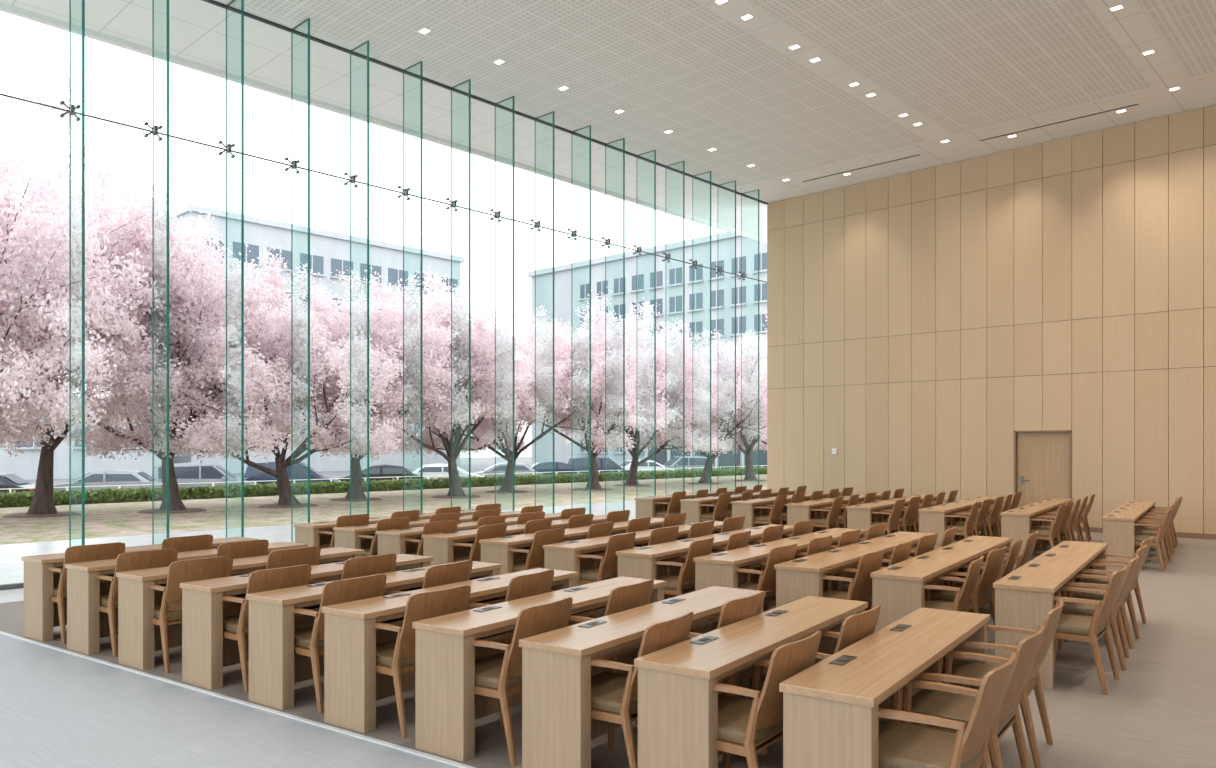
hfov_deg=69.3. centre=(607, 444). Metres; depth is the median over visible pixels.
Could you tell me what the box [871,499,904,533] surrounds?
armchair
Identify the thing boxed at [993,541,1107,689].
desk
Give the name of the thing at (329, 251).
office block
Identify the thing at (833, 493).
armchair
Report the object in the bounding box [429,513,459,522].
armchair
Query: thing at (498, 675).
armchair
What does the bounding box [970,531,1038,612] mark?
armchair
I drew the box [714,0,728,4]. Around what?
recessed light
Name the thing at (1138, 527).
armchair
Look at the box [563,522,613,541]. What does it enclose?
armchair
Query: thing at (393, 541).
desk
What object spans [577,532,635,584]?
armchair
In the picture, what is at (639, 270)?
building
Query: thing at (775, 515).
armchair
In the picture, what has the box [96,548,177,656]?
armchair
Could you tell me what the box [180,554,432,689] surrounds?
desk
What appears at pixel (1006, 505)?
armchair
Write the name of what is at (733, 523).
armchair
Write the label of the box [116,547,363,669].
desk
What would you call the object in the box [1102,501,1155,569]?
desk
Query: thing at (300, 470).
parked car
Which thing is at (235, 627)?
armchair
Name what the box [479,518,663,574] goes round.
desk
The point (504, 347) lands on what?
cherry tree
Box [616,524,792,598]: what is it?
desk
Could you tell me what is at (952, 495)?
armchair
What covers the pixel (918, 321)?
wall
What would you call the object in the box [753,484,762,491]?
armchair
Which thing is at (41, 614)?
desk
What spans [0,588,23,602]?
trim
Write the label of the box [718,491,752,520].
armchair
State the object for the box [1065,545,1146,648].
armchair
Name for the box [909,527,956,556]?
armchair
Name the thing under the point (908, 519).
armchair
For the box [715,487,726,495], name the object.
armchair
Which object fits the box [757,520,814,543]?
armchair
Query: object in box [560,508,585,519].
armchair
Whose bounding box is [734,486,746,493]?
armchair
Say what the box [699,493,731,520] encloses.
armchair
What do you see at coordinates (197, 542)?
armchair
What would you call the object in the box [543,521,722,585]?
desk
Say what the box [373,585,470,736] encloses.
armchair
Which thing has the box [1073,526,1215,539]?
baseboard
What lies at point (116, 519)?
lawn
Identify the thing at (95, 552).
armchair
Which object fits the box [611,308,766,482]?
cherry tree
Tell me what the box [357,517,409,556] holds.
armchair
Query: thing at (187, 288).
cherry tree
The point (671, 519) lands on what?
armchair
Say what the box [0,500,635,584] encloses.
paved terrace
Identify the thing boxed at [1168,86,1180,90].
recessed light
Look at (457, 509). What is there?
armchair
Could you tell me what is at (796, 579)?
desk
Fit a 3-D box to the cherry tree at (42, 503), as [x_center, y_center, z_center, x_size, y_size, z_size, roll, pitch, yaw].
[-12.648,-2.842,20.762,9.348,9.091,7.948,0,0,35]
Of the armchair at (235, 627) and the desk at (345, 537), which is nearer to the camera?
the armchair at (235, 627)
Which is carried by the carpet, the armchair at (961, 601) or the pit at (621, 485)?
the armchair at (961, 601)
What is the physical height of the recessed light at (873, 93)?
0.011 m
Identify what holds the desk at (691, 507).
on the carpet
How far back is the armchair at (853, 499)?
14.76 m
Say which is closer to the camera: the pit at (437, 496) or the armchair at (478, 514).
the armchair at (478, 514)
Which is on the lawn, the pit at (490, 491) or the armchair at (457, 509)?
the pit at (490, 491)
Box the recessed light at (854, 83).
[848,82,859,86]
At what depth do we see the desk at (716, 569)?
7.68 m
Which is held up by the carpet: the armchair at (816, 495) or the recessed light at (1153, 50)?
the armchair at (816, 495)
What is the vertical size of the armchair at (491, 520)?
0.812 m
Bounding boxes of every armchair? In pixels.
[47,542,125,643]
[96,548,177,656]
[149,556,232,672]
[161,534,212,551]
[216,539,268,558]
[222,564,310,691]
[232,546,320,575]
[293,574,386,712]
[309,553,396,584]
[318,514,368,548]
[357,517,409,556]
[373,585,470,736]
[384,560,472,594]
[391,510,419,519]
[405,520,457,555]
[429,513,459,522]
[435,506,460,513]
[453,523,506,562]
[468,569,553,607]
[471,509,500,521]
[472,597,572,765]
[475,503,500,510]
[477,515,505,528]
[509,528,564,572]
[517,511,544,523]
[520,505,542,513]
[521,518,551,534]
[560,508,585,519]
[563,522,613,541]
[567,514,593,528]
[569,579,653,621]
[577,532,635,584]
[591,611,693,767]
[605,510,629,522]
[615,517,650,534]
[633,526,678,547]
[651,513,686,528]
[654,491,685,517]
[654,537,713,599]
[676,521,713,540]
[683,531,750,564]
[688,591,764,638]
[695,489,707,497]
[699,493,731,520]
[712,516,744,534]
[713,631,821,767]
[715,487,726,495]
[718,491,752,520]
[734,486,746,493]
[736,544,796,603]
[748,524,783,545]
[749,605,880,699]
[752,489,771,498]
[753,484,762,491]
[753,494,786,525]
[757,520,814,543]
[758,535,832,581]
[766,492,804,524]
[770,487,788,496]
[786,490,822,524]
[787,486,806,494]
[794,529,860,558]
[807,489,838,499]
[810,496,843,531]
[820,494,858,530]
[822,487,853,497]
[822,549,884,609]
[834,523,886,544]
[835,540,912,591]
[838,492,876,527]
[857,490,890,503]
[866,533,937,610]
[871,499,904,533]
[875,489,903,499]
[879,496,920,533]
[879,652,1015,767]
[894,494,932,532]
[901,625,1043,767]
[908,492,945,531]
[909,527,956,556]
[924,555,983,611]
[925,546,1006,624]
[930,490,957,506]
[941,600,1063,767]
[945,501,979,538]
[948,499,991,540]
[950,538,1022,595]
[962,496,1003,538]
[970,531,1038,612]
[974,494,1012,535]
[985,492,1021,534]
[1030,504,1066,547]
[1031,501,1073,552]
[1039,498,1080,550]
[1048,496,1088,545]
[1054,554,1138,670]
[1054,566,1126,694]
[1060,494,1094,541]
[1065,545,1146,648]
[1076,537,1152,630]
[1134,508,1172,571]
[1135,501,1177,555]
[1135,505,1175,564]
[1137,499,1179,552]
[1142,496,1182,547]
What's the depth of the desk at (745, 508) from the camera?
14.95 m
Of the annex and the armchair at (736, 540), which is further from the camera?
the annex
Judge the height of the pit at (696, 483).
0.039 m
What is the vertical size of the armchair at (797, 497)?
0.812 m
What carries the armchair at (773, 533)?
on the carpet
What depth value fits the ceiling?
13.76 m
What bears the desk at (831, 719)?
on the carpet
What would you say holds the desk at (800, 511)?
on the carpet
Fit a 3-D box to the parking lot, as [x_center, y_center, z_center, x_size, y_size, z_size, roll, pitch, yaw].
[-26.765,2.600,100.267,103.990,0.300,290.000,0,0,43]
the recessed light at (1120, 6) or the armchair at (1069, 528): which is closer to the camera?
the recessed light at (1120, 6)
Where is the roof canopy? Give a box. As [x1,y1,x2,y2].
[0,0,766,243]
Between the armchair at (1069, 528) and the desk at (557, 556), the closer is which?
the desk at (557, 556)
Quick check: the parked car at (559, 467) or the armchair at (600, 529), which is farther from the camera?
the parked car at (559, 467)
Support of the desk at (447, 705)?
on the carpet
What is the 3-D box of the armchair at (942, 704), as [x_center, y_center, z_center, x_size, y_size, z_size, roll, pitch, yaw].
[1.707,1.243,4.104,0.576,0.812,0.558,0,0,36]
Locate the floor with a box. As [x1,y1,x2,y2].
[0,634,459,767]
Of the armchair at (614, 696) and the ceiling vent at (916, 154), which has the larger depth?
the ceiling vent at (916, 154)
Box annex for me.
[0,396,164,479]
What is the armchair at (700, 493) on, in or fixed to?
on the carpet
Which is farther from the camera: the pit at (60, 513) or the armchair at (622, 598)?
the pit at (60, 513)
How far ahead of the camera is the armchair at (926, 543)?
8.17 m
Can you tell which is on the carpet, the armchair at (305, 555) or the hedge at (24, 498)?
the armchair at (305, 555)
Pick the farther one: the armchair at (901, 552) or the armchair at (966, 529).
the armchair at (966, 529)
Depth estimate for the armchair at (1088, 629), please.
5.91 m
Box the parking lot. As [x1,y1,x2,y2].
[26,456,531,485]
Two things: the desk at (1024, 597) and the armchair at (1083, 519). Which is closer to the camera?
the desk at (1024, 597)
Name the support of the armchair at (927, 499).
on the carpet
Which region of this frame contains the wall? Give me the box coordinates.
[767,105,1215,534]
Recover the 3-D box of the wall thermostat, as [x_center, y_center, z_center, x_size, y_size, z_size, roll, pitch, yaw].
[5.219,0.145,20.280,0.120,0.130,0.033,0,0,43]
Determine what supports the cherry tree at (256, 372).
on the lawn
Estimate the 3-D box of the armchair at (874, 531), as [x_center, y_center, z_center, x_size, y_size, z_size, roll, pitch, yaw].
[2.671,1.243,9.474,0.576,0.812,0.558,0,0,39]
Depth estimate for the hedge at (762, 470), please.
47.81 m
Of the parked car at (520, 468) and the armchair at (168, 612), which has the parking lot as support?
the parked car at (520, 468)
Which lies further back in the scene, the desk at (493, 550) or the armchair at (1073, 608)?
the desk at (493, 550)
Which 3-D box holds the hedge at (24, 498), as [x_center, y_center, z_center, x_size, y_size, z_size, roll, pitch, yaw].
[-16.557,1.464,23.675,1.115,0.462,12.106,0,0,43]
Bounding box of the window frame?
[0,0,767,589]
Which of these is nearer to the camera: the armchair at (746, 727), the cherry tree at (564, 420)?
the armchair at (746, 727)
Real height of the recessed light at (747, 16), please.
0.011 m
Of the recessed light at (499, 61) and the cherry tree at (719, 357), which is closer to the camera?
the recessed light at (499, 61)
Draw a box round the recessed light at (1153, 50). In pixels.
[1141,49,1154,55]
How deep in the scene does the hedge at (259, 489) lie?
31.38 m
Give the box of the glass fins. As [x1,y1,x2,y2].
[69,0,758,546]
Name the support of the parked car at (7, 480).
on the parking lot
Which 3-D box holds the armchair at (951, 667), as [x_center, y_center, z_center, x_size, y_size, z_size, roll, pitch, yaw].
[2.136,1.243,4.755,0.576,0.812,0.558,0,0,33]
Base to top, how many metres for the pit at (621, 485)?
0.039 m
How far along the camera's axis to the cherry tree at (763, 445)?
42.31 m
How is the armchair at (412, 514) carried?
on the carpet
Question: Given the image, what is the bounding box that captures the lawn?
[0,474,766,544]
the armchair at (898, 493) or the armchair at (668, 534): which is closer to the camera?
the armchair at (668, 534)
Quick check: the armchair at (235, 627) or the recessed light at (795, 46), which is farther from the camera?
the recessed light at (795, 46)
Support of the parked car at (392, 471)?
on the parking lot
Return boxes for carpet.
[0,531,1215,767]
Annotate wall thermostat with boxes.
[832,448,836,453]
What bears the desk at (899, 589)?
on the carpet
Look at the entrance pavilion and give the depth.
68.33 m
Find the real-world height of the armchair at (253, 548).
0.812 m
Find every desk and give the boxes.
[22,537,258,641]
[65,542,307,654]
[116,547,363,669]
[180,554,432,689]
[246,561,501,709]
[293,509,501,546]
[321,568,577,732]
[333,510,520,548]
[376,512,560,554]
[412,576,665,761]
[422,515,606,565]
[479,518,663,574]
[519,586,765,767]
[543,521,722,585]
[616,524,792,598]
[634,596,867,767]
[635,489,752,518]
[680,490,795,523]
[693,528,867,611]
[731,491,841,528]
[774,531,934,606]
[779,608,989,767]
[786,493,890,532]
[846,494,937,534]
[870,536,1012,631]
[918,496,1000,548]
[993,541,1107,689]
[1000,498,1072,561]
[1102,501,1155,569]
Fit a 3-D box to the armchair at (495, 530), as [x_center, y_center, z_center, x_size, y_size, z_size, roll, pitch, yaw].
[-1.424,1.243,9.438,0.576,0.812,0.558,0,0,32]
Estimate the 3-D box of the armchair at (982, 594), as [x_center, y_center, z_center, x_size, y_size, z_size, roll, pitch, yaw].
[2.979,1.243,7.308,0.576,0.812,0.558,0,0,39]
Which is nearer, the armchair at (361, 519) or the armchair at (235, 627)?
the armchair at (235, 627)
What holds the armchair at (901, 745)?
on the carpet
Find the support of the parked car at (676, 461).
on the parking lot
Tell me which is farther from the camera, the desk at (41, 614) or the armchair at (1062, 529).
the armchair at (1062, 529)
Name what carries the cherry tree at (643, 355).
on the pit at (577, 489)
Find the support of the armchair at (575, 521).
on the carpet
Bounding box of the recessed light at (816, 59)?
[809,57,821,62]
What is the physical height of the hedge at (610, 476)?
0.462 m
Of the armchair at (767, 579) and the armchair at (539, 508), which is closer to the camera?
the armchair at (767, 579)
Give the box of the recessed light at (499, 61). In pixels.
[493,59,505,64]
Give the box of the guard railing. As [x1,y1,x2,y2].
[0,465,766,492]
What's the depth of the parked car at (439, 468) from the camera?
46.85 m
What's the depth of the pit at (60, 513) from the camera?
20.45 m
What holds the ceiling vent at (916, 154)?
in the ceiling
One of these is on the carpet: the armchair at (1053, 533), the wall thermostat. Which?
the armchair at (1053, 533)
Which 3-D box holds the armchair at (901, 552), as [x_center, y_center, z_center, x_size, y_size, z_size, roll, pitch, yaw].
[2.353,1.243,7.730,0.576,0.812,0.558,0,0,36]
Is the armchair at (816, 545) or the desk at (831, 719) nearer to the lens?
the desk at (831, 719)
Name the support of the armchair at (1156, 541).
on the carpet
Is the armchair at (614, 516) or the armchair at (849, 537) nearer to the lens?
the armchair at (849, 537)
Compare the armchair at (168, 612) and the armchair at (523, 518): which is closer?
the armchair at (168, 612)
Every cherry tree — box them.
[0,50,148,436]
[0,132,225,514]
[0,184,334,510]
[60,267,467,504]
[138,263,488,498]
[294,278,572,495]
[379,289,649,490]
[435,297,709,488]
[563,318,744,484]
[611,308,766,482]
[675,328,766,479]
[708,417,766,453]
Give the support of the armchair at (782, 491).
on the carpet
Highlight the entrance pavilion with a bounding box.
[645,423,766,468]
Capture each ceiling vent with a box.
[801,154,920,181]
[978,103,1139,141]
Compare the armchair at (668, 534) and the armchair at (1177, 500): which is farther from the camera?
the armchair at (1177, 500)
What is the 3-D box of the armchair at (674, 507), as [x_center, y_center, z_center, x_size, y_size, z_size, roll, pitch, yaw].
[1.090,1.243,16.020,0.576,0.812,0.558,0,0,34]
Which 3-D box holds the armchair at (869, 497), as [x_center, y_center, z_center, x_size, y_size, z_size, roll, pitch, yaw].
[4.450,1.243,15.658,0.576,0.812,0.558,0,0,38]
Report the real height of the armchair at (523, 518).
0.812 m
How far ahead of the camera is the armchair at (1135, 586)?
8.01 m
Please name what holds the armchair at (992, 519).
on the carpet
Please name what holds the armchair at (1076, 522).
on the carpet
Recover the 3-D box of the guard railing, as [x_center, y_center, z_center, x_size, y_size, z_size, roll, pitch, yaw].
[-11.049,1.573,33.585,0.040,0.555,74.000,0,0,43]
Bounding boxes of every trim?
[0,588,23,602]
[0,631,475,767]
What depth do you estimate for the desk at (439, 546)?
9.39 m
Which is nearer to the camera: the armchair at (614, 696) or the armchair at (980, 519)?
the armchair at (614, 696)
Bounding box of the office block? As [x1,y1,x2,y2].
[108,204,463,473]
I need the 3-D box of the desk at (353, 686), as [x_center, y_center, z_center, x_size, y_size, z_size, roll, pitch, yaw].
[-0.963,1.300,5.941,0.384,0.692,2.024,0,0,35]
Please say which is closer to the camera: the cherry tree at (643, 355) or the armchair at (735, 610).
the armchair at (735, 610)
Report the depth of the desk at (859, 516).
13.74 m
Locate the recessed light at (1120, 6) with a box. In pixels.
[1109,4,1123,11]
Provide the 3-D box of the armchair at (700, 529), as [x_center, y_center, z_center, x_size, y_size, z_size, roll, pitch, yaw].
[0.845,1.243,9.748,0.576,0.812,0.558,0,0,37]
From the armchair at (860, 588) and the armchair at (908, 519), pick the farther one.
the armchair at (908, 519)
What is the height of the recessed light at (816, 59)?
0.011 m
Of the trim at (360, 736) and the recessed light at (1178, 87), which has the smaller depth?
the trim at (360, 736)
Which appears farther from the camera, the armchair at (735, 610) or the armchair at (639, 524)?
the armchair at (639, 524)
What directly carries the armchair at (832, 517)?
on the carpet
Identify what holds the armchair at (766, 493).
on the carpet
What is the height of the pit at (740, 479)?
0.039 m
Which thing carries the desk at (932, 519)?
on the carpet
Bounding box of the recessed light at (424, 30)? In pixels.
[418,28,430,33]
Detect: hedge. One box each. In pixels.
[0,485,222,507]
[214,475,503,497]
[514,470,691,484]
[686,466,766,476]
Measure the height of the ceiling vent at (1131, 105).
0.006 m
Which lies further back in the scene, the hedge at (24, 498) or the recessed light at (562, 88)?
the hedge at (24, 498)
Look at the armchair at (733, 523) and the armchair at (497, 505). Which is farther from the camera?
the armchair at (497, 505)
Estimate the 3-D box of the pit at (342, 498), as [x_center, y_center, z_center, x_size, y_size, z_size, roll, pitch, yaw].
[-7.712,1.649,26.910,1.580,0.039,1.580,0,0,43]
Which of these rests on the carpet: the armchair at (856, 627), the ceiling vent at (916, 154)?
the armchair at (856, 627)
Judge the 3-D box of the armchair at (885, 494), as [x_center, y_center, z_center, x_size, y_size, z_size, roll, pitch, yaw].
[4.931,1.243,16.339,0.576,0.812,0.558,0,0,34]
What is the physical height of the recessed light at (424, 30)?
0.011 m
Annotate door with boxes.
[1014,430,1071,507]
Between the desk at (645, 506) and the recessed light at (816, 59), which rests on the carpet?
the desk at (645, 506)
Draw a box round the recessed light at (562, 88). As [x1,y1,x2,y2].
[558,86,568,90]
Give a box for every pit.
[2,511,80,517]
[137,508,206,513]
[258,503,318,507]
[330,497,381,500]
[431,495,480,498]
[486,490,528,492]
[573,488,613,490]
[613,484,650,486]
[687,482,722,484]
[734,479,766,481]
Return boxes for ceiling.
[214,0,1215,202]
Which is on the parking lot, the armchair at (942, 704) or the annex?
the annex
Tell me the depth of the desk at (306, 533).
10.65 m
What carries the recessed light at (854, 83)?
in the ceiling
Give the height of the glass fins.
7.510 m
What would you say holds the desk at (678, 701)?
on the carpet
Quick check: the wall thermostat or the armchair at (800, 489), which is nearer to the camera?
the armchair at (800, 489)
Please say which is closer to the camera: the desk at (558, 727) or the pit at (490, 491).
the desk at (558, 727)
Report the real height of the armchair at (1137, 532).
0.812 m
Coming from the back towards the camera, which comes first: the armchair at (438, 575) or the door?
the door
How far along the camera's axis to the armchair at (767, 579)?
7.29 m
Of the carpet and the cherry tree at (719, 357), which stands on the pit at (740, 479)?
the cherry tree at (719, 357)
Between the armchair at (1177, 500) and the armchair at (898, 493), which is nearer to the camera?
the armchair at (1177, 500)
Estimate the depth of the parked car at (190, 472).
38.12 m
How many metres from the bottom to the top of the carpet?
0.003 m
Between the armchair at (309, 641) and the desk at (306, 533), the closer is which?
the armchair at (309, 641)
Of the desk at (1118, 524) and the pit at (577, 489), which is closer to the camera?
the desk at (1118, 524)
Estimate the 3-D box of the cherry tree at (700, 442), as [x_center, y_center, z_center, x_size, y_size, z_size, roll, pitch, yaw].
[1.590,-1.806,36.633,8.132,7.006,9.487,0,0,7]
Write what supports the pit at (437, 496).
on the lawn
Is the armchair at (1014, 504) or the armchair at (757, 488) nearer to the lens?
the armchair at (1014, 504)
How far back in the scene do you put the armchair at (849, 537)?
8.56 m
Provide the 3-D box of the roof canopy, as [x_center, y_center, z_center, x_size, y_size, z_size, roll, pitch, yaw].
[-4.578,-6.130,14.129,2.140,0.580,30.400,0,0,43]
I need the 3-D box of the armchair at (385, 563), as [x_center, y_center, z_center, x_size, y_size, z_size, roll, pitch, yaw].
[-1.984,1.243,6.819,0.576,0.812,0.558,0,0,38]
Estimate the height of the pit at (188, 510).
0.039 m
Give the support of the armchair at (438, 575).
on the carpet
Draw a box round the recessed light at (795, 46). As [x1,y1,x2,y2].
[788,44,801,49]
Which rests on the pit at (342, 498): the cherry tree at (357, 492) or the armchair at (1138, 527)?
the cherry tree at (357, 492)
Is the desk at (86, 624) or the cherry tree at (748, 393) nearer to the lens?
the desk at (86, 624)
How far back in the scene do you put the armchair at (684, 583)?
7.76 m
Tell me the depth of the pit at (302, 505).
23.71 m
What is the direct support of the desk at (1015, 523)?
on the carpet
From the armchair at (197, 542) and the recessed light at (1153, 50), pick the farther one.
the recessed light at (1153, 50)
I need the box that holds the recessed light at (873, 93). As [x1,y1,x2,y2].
[865,92,876,96]
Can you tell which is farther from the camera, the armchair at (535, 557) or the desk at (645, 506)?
the desk at (645, 506)
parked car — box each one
[0,473,34,492]
[53,469,162,490]
[151,462,253,487]
[244,462,340,484]
[336,464,423,481]
[412,463,482,478]
[474,462,543,476]
[530,461,588,474]
[568,457,628,472]
[619,459,674,470]
[663,456,714,469]
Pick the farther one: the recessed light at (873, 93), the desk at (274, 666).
the recessed light at (873, 93)
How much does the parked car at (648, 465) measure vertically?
1.441 m
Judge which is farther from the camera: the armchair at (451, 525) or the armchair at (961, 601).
the armchair at (451, 525)
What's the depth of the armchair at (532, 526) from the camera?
9.86 m
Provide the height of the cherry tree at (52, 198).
9.747 m
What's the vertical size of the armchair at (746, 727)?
0.812 m
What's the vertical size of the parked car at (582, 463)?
1.671 m
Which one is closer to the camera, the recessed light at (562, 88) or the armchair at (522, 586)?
the armchair at (522, 586)
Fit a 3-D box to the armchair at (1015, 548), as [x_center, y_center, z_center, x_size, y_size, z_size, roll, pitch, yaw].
[3.427,1.243,7.947,0.576,0.812,0.558,0,0,33]
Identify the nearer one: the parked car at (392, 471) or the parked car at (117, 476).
the parked car at (117, 476)
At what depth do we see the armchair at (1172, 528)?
14.22 m
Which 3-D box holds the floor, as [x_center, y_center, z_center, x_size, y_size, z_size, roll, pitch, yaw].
[2.133,1.800,7.381,16.960,0.300,23.700,0,0,43]
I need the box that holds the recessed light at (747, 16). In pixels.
[740,13,753,20]
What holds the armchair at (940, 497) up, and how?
on the carpet
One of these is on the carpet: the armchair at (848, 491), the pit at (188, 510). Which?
the armchair at (848, 491)

